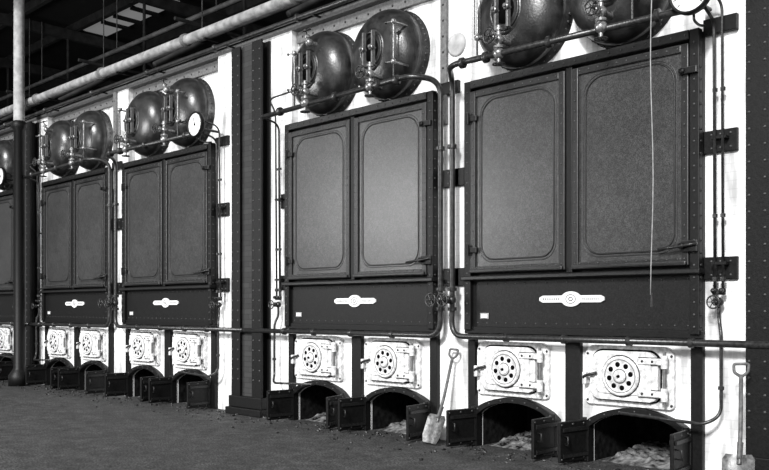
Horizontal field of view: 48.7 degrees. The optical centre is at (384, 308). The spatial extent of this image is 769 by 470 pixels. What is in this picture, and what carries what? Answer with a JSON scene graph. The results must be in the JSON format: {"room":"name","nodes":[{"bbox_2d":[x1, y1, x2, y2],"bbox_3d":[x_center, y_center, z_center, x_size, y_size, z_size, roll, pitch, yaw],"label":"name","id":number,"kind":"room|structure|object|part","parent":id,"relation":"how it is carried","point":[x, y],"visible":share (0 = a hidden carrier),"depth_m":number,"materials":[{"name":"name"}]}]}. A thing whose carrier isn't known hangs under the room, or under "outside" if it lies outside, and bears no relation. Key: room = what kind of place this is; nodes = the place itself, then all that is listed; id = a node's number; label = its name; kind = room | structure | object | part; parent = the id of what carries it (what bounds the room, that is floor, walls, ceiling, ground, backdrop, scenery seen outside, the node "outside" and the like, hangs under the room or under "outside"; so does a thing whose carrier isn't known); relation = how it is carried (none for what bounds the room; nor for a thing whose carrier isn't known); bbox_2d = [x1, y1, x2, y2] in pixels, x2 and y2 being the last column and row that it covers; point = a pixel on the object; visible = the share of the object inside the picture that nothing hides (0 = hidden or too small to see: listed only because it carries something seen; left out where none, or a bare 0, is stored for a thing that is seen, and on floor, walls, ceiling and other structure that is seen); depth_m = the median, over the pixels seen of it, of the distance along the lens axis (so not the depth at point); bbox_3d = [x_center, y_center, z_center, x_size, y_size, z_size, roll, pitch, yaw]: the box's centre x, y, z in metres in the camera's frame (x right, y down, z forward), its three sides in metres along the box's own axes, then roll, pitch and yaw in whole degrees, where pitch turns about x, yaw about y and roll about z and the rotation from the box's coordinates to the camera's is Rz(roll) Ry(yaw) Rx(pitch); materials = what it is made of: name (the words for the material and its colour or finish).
{"room":"industrial hall","nodes":[
{"label":"industrial hall","id":0,"kind":"room"},
{"bbox_2d":[0,91,70,114],"bbox_3d":[-12.078,-5.423,26.931,0.120,2.935,11.823,0,0,44],"label":"roof truss","id":1,"kind":"object","parent":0,"point":[2,93],"depth_m":27.79,"materials":[{"name":"black metal"}]},
{"bbox_2d":[0,57,125,125],"bbox_3d":[-9.489,-5.423,24.429,0.120,2.935,11.823,0,0,44],"label":"roof truss","id":2,"kind":"object","parent":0,"point":[4,63],"depth_m":24.12,"materials":[{"name":"black metal"}]},
{"bbox_2d":[0,12,192,123],"bbox_3d":[-6.901,-5.423,21.927,0.120,2.935,11.823,0,0,44],"label":"roof truss","id":3,"kind":"object","parent":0,"point":[5,19],"depth_m":20.95,"materials":[{"name":"black metal"}]},
{"bbox_2d":[0,0,307,118],"bbox_3d":[-4.169,-5.840,16.263,38.600,2.120,0.413,0,0,44],"label":"pipes","id":4,"kind":"object","parent":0,"point":[229,2],"depth_m":17.26,"materials":[{"name":"grey metal"}]},
{"bbox_2d":[58,0,275,102],"bbox_3d":[-4.312,-5.423,19.425,0.120,2.935,11.823,0,0,44],"label":"roof truss","id":5,"kind":"object","parent":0,"point":[174,6],"depth_m":18.81,"materials":[{"name":"black metal"}]},
{"bbox_2d":[0,0,355,119],"bbox_3d":[-2.381,-7.200,17.682,40.000,0.200,12.400,0,0,44],"label":"ceiling","id":6,"kind":"structure","parent":0,"point":[60,13],"depth_m":21.98,"materials":[{"name":"black metal"}]},
{"bbox_2d":[80,0,179,38],"bbox_3d":[-6.215,-7.048,20.622,3.600,0.095,0.700,0,0,44],"label":"window","id":7,"kind":"structure","parent":6,"relation":"attached to","point":[132,15],"depth_m":20.77,"materials":[{"name":"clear glass"}]},
{"bbox_2d":[0,0,358,126],"bbox_3d":[-2.620,-7.000,17.218,39.700,0.200,9.900,0,0,44],"label":"roof","id":8,"kind":"structure","parent":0,"point":[32,5],"depth_m":21.37,"materials":[{"name":"grey metal"}]},
{"bbox_2d":[650,0,653,306],"bbox_3d":[2.281,-3.445,7.252,0.033,6.850,0.024,0,0,44],"label":"pull cord","id":9,"kind":"object","parent":8,"relation":"hanging from","point":[651,294],"visible":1,"depth_m":7.25,"materials":[{"name":"grey metal"}]},
{"bbox_2d":[152,0,345,66],"bbox_3d":[-1.723,-5.423,16.923,0.120,2.935,11.823,0,0,44],"label":"roof truss","id":10,"kind":"object","parent":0,"point":[197,44],"depth_m":15.10,"materials":[{"name":"black metal"}]},
{"bbox_2d":[286,0,324,17],"bbox_3d":[0.865,-5.423,14.422,0.120,2.935,11.823,0,0,44],"label":"roof truss","id":11,"kind":"object","parent":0,"point":[308,4],"depth_m":12.26,"materials":[{"name":"black metal"}]},
{"bbox_2d":[0,380,660,469],"bbox_3d":[-6.967,1.550,12.936,40.000,0.100,26.000,0,0,44],"label":"floor","id":12,"kind":"structure","parent":0,"point":[39,431],"depth_m":9.48,"materials":[{"name":"grey concrete"}]},
{"bbox_2d":[0,140,30,380],"bbox_3d":[-7.235,-1.068,19.437,3.721,5.137,4.223,0,0,44],"label":"boiler","id":13,"kind":"object","parent":12,"relation":"on","point":[6,146],"visible":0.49,"depth_m":17.88,"materials":[{"name":"black metal"}]},
{"bbox_3d":[-8.134,0.637,18.104,0.920,0.575,0.187,0,0,44],"label":"fire door","id":14,"kind":"part","parent":13,"relation":"part of","materials":[{"name":"white paint"}]},
{"bbox_3d":[-8.031,1.218,18.081,1.100,0.564,0.119,0,0,44],"label":"ash pit frame","id":15,"kind":"part","parent":13,"relation":"part of","materials":[{"name":"black metal"}]},
{"bbox_3d":[-7.787,1.270,17.518,0.111,0.420,0.400,0,0,36],"label":"ash door","id":16,"kind":"part","parent":13,"relation":"part of","materials":[{"name":"black metal"}]},
{"bbox_3d":[-8.094,-1.380,18.014,1.293,1.980,0.162,0,0,44],"label":"inspection door","id":17,"kind":"part","parent":13,"relation":"part of","materials":[{"name":"grey paint"}]},
{"bbox_3d":[-7.268,-0.545,19.784,3.150,4.090,3.770,0,0,44],"label":"casing","id":18,"kind":"part","parent":13,"relation":"part of","materials":[{"name":"black metal"}]},
{"bbox_2d":[8,0,28,385],"bbox_3d":[-7.158,-2.790,16.653,0.400,8.580,0.400,0,0,44],"label":"column","id":19,"kind":"structure","parent":12,"relation":"on","point":[16,377],"depth_m":16.57,"materials":[{"name":"metal"}]},
{"bbox_2d":[0,0,302,121],"bbox_3d":[-5.361,-4.100,15.318,37.000,0.200,0.338,0,0,44],"label":"pipe","id":20,"kind":"object","parent":19,"relation":"attached to","point":[185,40],"visible":0.99,"depth_m":13.31,"materials":[{"name":"white metal"}]},
{"bbox_2d":[25,121,38,364],"bbox_3d":[-7.276,-1.125,17.236,0.820,5.250,0.240,0,0,44],"label":"column","id":21,"kind":"structure","parent":12,"relation":"on","point":[31,141],"depth_m":17.08,"materials":[{"name":"metal"}]},
{"bbox_2d":[24,110,122,393],"bbox_3d":[-4.876,-1.068,17.158,3.800,5.137,4.223,0,0,44],"label":"boiler","id":22,"kind":"object","parent":12,"relation":"on","point":[76,275],"visible":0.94,"depth_m":15.66,"materials":[{"name":"black metal"}]},
{"bbox_3d":[-6.767,1.270,16.525,0.111,0.420,0.400,0,0,44],"label":"ash door","id":23,"kind":"part","parent":22,"relation":"part of","materials":[{"name":"black metal"}]},
{"bbox_3d":[-6.270,-1.380,16.272,1.240,1.980,0.133,0,0,44],"label":"inspection door","id":24,"kind":"part","parent":22,"relation":"part of","materials":[{"name":"grey paint"}]},
{"bbox_3d":[-6.314,0.637,16.346,0.920,0.575,0.187,0,0,44],"label":"fire door","id":25,"kind":"part","parent":22,"relation":"part of","materials":[{"name":"white paint"}]},
{"bbox_3d":[-6.248,1.218,16.358,1.080,0.564,0.119,0,0,44],"label":"ash pit frame","id":26,"kind":"part","parent":22,"relation":"part of","materials":[{"name":"black metal"}]},
{"bbox_3d":[-6.014,1.270,15.803,0.111,0.420,0.400,0,0,37],"label":"ash door","id":27,"kind":"part","parent":22,"relation":"part of","materials":[{"name":"black metal"}]},
{"bbox_3d":[-6.048,-0.035,16.100,1.505,0.280,0.027,0,0,44],"label":"maker plate","id":28,"kind":"part","parent":22,"relation":"part of","materials":[{"name":"metal"}]},
{"bbox_3d":[-5.775,1.270,15.566,0.111,0.420,0.400,0,0,45],"label":"ash door","id":29,"kind":"part","parent":22,"relation":"part of","materials":[{"name":"black metal"}]},
{"bbox_3d":[-4.485,-0.545,17.095,3.150,4.090,3.770,0,0,44],"label":"casing","id":30,"kind":"part","parent":22,"relation":"part of","materials":[{"name":"black metal"}]},
{"bbox_3d":[-5.311,-1.380,15.325,1.293,1.980,0.162,0,0,44],"label":"inspection door","id":31,"kind":"part","parent":22,"relation":"part of","materials":[{"name":"grey paint"}]},
{"bbox_3d":[-5.351,0.637,15.415,0.920,0.575,0.187,0,0,44],"label":"fire door","id":32,"kind":"part","parent":22,"relation":"part of","materials":[{"name":"white paint"}]},
{"bbox_3d":[-5.248,1.218,15.392,1.100,0.564,0.119,0,0,44],"label":"ash pit frame","id":33,"kind":"part","parent":22,"relation":"part of","materials":[{"name":"black metal"}]},
{"bbox_3d":[-5.022,1.270,14.840,0.111,0.420,0.400,0,0,43],"label":"ash door","id":34,"kind":"part","parent":22,"relation":"part of","materials":[{"name":"black metal"}]},
{"bbox_2d":[104,78,242,408],"bbox_3d":[-2.195,-1.068,14.566,3.721,5.137,4.223,0,0,44],"label":"boiler","id":35,"kind":"object","parent":12,"relation":"on","point":[172,280],"visible":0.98,"depth_m":13.45,"materials":[{"name":"black metal"}]},
{"bbox_3d":[-4.518,1.270,14.350,0.400,0.420,0.111,0,0,-42],"label":"ash door","id":36,"kind":"part","parent":35,"relation":"part of","materials":[{"name":"black metal"}]},
{"bbox_3d":[-4.012,-1.380,14.090,1.240,1.980,0.133,0,0,44],"label":"inspection door","id":37,"kind":"part","parent":35,"relation":"part of","materials":[{"name":"grey paint"}]},
{"bbox_3d":[-4.057,0.637,14.164,0.920,0.575,0.187,0,0,44],"label":"fire door","id":38,"kind":"part","parent":35,"relation":"part of","materials":[{"name":"white paint"}]},
{"bbox_3d":[-3.990,1.218,14.175,1.080,0.564,0.119,0,0,44],"label":"ash pit frame","id":39,"kind":"part","parent":35,"relation":"part of","materials":[{"name":"black metal"}]},
{"bbox_3d":[-3.739,1.270,13.612,0.111,0.420,0.400,0,0,31],"label":"ash door","id":40,"kind":"part","parent":35,"relation":"part of","materials":[{"name":"black metal"}]},
{"bbox_3d":[-3.790,-0.035,13.918,1.505,0.280,0.027,0,0,44],"label":"maker plate","id":41,"kind":"part","parent":35,"relation":"part of","materials":[{"name":"metal"}]},
{"bbox_3d":[-3.519,1.270,13.385,0.400,0.420,0.111,0,0,-45],"label":"ash door","id":42,"kind":"part","parent":35,"relation":"part of","materials":[{"name":"black metal"}]},
{"bbox_3d":[-2.228,-0.545,14.912,3.150,4.090,3.770,0,0,44],"label":"casing","id":43,"kind":"part","parent":35,"relation":"part of","materials":[{"name":"black metal"}]},
{"bbox_3d":[-3.053,-1.380,13.143,1.293,1.980,0.162,0,0,44],"label":"inspection door","id":44,"kind":"part","parent":35,"relation":"part of","materials":[{"name":"grey paint"}]},
{"bbox_3d":[-3.093,0.637,13.232,0.920,0.575,0.187,0,0,44],"label":"fire door","id":45,"kind":"part","parent":35,"relation":"part of","materials":[{"name":"white paint"}]},
{"bbox_3d":[-2.990,1.218,13.209,1.100,0.564,0.119,0,0,44],"label":"ash pit frame","id":46,"kind":"part","parent":35,"relation":"part of","materials":[{"name":"black metal"}]},
{"bbox_3d":[-2.759,1.270,12.654,0.111,0.420,0.400,0,0,40],"label":"ash door","id":47,"kind":"part","parent":35,"relation":"part of","materials":[{"name":"black metal"}]},
{"bbox_2d":[225,39,270,417],"bbox_3d":[-1.926,-1.125,12.066,0.820,5.250,0.240,0,0,44],"label":"column","id":48,"kind":"structure","parent":12,"relation":"on","point":[250,64],"depth_m":12.04,"materials":[{"name":"metal"}]},
{"bbox_2d":[0,381,649,469],"bbox_3d":[-4.461,1.484,13.746,22.454,0.045,1.164,0,0,44],"label":"crumbs","id":49,"kind":"object","parent":12,"relation":"on","point":[509,455],"visible":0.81,"depth_m":10.39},
{"bbox_2d":[242,9,459,440],"bbox_3d":[0.524,-1.068,11.938,3.800,5.137,4.223,0,0,44],"label":"boiler","id":50,"kind":"object","parent":12,"relation":"on","point":[362,200],"visible":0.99,"depth_m":10.44,"materials":[{"name":"black metal"}]},
{"bbox_3d":[-1.381,1.270,11.318,0.400,0.420,0.111,0,0,-40],"label":"ash door","id":51,"kind":"part","parent":50,"relation":"part of","materials":[{"name":"black metal"}]},
{"bbox_3d":[-0.914,0.637,11.127,0.920,0.575,0.187,0,0,44],"label":"fire door","id":52,"kind":"part","parent":50,"relation":"part of","materials":[{"name":"white paint"}]},
{"bbox_3d":[-0.870,-1.380,11.053,1.240,1.980,0.133,0,0,44],"label":"inspection door","id":53,"kind":"part","parent":50,"relation":"part of","materials":[{"name":"grey paint"}]},
{"bbox_3d":[-0.848,1.218,11.139,1.080,0.564,0.119,0,0,44],"label":"ash pit frame","id":54,"kind":"part","parent":50,"relation":"part of","materials":[{"name":"black metal"}]},
{"bbox_3d":[-0.591,1.270,10.573,0.111,0.420,0.400,0,0,29],"label":"ash door","id":55,"kind":"part","parent":50,"relation":"part of","materials":[{"name":"black metal"}]},
{"bbox_3d":[-0.648,-0.035,10.881,1.505,0.280,0.027,0,0,44],"label":"maker plate","id":56,"kind":"part","parent":50,"relation":"part of","materials":[{"name":"metal"}]},
{"bbox_3d":[-0.387,1.270,10.358,0.400,0.420,0.111,0,0,-40],"label":"ash door","id":57,"kind":"part","parent":50,"relation":"part of","materials":[{"name":"black metal"}]},
{"bbox_3d":[0.915,-0.545,11.876,3.150,4.090,3.770,0,0,44],"label":"casing","id":58,"kind":"part","parent":50,"relation":"part of","materials":[{"name":"black metal"}]},
{"bbox_3d":[0.049,0.637,10.196,0.920,0.575,0.187,0,0,44],"label":"fire door","id":59,"kind":"part","parent":50,"relation":"part of","materials":[{"name":"white paint"}]},
{"bbox_3d":[0.089,-1.380,10.106,1.293,1.980,0.162,0,0,44],"label":"inspection door","id":60,"kind":"part","parent":50,"relation":"part of","materials":[{"name":"grey paint"}]},
{"bbox_3d":[0.152,1.218,10.172,1.100,0.564,0.119,0,0,44],"label":"ash pit frame","id":61,"kind":"part","parent":50,"relation":"part of","materials":[{"name":"black metal"}]},
{"bbox_3d":[0.391,1.270,9.612,0.111,0.420,0.400,0,0,38],"label":"ash door","id":62,"kind":"part","parent":50,"relation":"part of","materials":[{"name":"black metal"}]},
{"bbox_2d":[423,348,458,443],"bbox_3d":[0.621,0.957,9.430,0.263,1.041,0.359,0,0,44],"label":"shovel","id":63,"kind":"object","parent":12,"relation":"on","point":[434,425],"visible":1,"depth_m":9.40,"materials":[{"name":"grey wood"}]},
{"bbox_2d":[436,0,768,469],"bbox_3d":[3.177,-1.068,9.374,3.721,5.137,4.223,0,0,44],"label":"boiler","id":64,"kind":"object","parent":12,"relation":"on","point":[556,176],"visible":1,"depth_m":8.33,"materials":[{"name":"black metal"}]},
{"bbox_3d":[0.841,1.270,9.171,0.400,0.420,0.111,0,0,-36],"label":"ash door","id":65,"kind":"part","parent":64,"relation":"part of","materials":[{"name":"black metal"}]},
{"bbox_3d":[1.315,0.637,8.973,0.920,0.575,0.187,0,0,44],"label":"fire door","id":66,"kind":"part","parent":64,"relation":"part of","materials":[{"name":"white paint"}]},
{"bbox_3d":[1.359,-1.380,8.899,1.240,1.980,0.133,0,0,44],"label":"inspection door","id":67,"kind":"part","parent":64,"relation":"part of","materials":[{"name":"grey paint"}]},
{"bbox_3d":[1.382,1.218,8.984,1.080,0.564,0.119,0,0,44],"label":"ash pit frame","id":68,"kind":"part","parent":64,"relation":"part of","materials":[{"name":"black metal"}]},
{"bbox_3d":[1.581,-0.035,8.726,1.505,0.280,0.027,0,0,44],"label":"maker plate","id":69,"kind":"part","parent":64,"relation":"part of","materials":[{"name":"metal"}]},
{"bbox_3d":[1.599,1.270,8.440,0.111,0.420,0.400,0,0,43],"label":"ash door","id":70,"kind":"part","parent":64,"relation":"part of","materials":[{"name":"black metal"}]},
{"bbox_3d":[1.835,1.270,8.210,0.400,0.420,0.111,0,0,-37],"label":"ash door","id":71,"kind":"part","parent":64,"relation":"part of","materials":[{"name":"black metal"}]},
{"bbox_3d":[2.278,0.637,8.041,0.920,0.575,0.187,0,0,44],"label":"fire door","id":72,"kind":"part","parent":64,"relation":"part of","materials":[{"name":"white paint"}]},
{"bbox_3d":[2.319,-1.380,7.951,1.293,1.980,0.162,0,0,44],"label":"inspection door","id":73,"kind":"part","parent":64,"relation":"part of","materials":[{"name":"grey paint"}]},
{"bbox_3d":[2.381,1.218,8.018,1.100,0.564,0.119,0,0,44],"label":"ash pit frame","id":74,"kind":"part","parent":64,"relation":"part of","materials":[{"name":"black metal"}]},
{"bbox_3d":[2.616,1.270,7.460,0.111,0.420,0.400,0,0,39],"label":"ash door","id":75,"kind":"part","parent":64,"relation":"part of","materials":[{"name":"black metal"}]},
{"bbox_2d":[722,362,754,469],"bbox_3d":[2.891,0.959,6.883,0.259,1.035,0.378,0,0,36],"label":"shovel","id":76,"kind":"object","parent":12,"relation":"on","point":[738,461],"visible":1,"depth_m":6.88,"materials":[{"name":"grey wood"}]},
{"bbox_2d":[746,0,768,469],"bbox_3d":[3.338,-1.125,6.979,0.820,5.250,0.240,0,0,44],"label":"column","id":77,"kind":"structure","parent":12,"relation":"on","point":[757,11],"depth_m":7.11,"materials":[{"name":"metal"}]},
{"bbox_2d":[0,0,745,469],"bbox_3d":[-4.674,-1.190,15.309,36.000,5.380,0.600,0,0,44],"label":"wall","id":78,"kind":"structure","parent":0,"point":[721,435],"depth_m":9.55,"materials":[{"name":"white paint"}]},
{"bbox_2d":[0,132,13,140],"bbox_3d":[-8.435,-3.705,18.649,2.610,0.150,0.064,0,0,44],"label":"trim","id":79,"kind":"structure","parent":78,"relation":"attached to","point":[10,136],"depth_m":18.29,"materials":[{"name":"metal"}]},
{"bbox_2d":[52,97,112,123],"bbox_3d":[-5.652,-3.705,15.960,2.610,0.150,0.064,0,0,44],"label":"trim","id":80,"kind":"structure","parent":78,"relation":"attached to","point":[107,103],"depth_m":15.87,"materials":[{"name":"metal"}]},
{"bbox_2d":[113,92,117,188],"bbox_3d":[-4.723,-2.950,14.899,0.090,1.700,0.057,0,0,44],"label":"strap","id":81,"kind":"object","parent":78,"relation":"attached to","point":[115,94],"visible":0.64,"depth_m":14.88,"materials":[{"name":"metal"}]},
{"bbox_2d":[117,130,123,144],"bbox_3d":[-4.588,-2.980,14.794,0.260,0.260,0.022,0,0,44],"label":"air vent","id":82,"kind":"object","parent":78,"relation":"in","point":[122,131],"visible":0.36,"depth_m":14.76,"materials":[{"name":"metal"}]},
{"bbox_2d":[133,61,217,97],"bbox_3d":[-3.394,-3.705,13.777,2.610,0.150,0.064,0,0,44],"label":"trim","id":83,"kind":"structure","parent":78,"relation":"attached to","point":[210,68],"depth_m":13.59,"materials":[{"name":"metal"}]},
{"bbox_2d":[0,0,352,128],"bbox_3d":[-5.303,-3.880,15.378,37.000,0.106,0.171,0,0,44],"label":"pipe","id":84,"kind":"object","parent":78,"relation":"attached to","point":[297,17],"visible":0.98,"depth_m":12.89,"materials":[{"name":"black metal"}]},
{"bbox_2d":[297,0,430,43],"bbox_3d":[-0.252,-3.705,10.741,2.610,0.150,0.064,0,0,44],"label":"trim","id":85,"kind":"structure","parent":78,"relation":"attached to","point":[350,20],"depth_m":10.82,"materials":[{"name":"metal"}]},
{"bbox_2d":[440,0,447,124],"bbox_3d":[0.678,-2.950,9.680,0.090,1.700,0.057,0,0,44],"label":"strap","id":86,"kind":"object","parent":78,"relation":"attached to","point":[443,3],"visible":0.77,"depth_m":9.66,"materials":[{"name":"metal"}]},
{"bbox_2d":[448,33,465,55],"bbox_3d":[0.812,-2.980,9.575,0.260,0.260,0.022,0,0,44],"label":"air vent","id":87,"kind":"object","parent":78,"relation":"in","point":[457,41],"visible":1,"depth_m":9.56,"materials":[{"name":"paint"}]}
]}

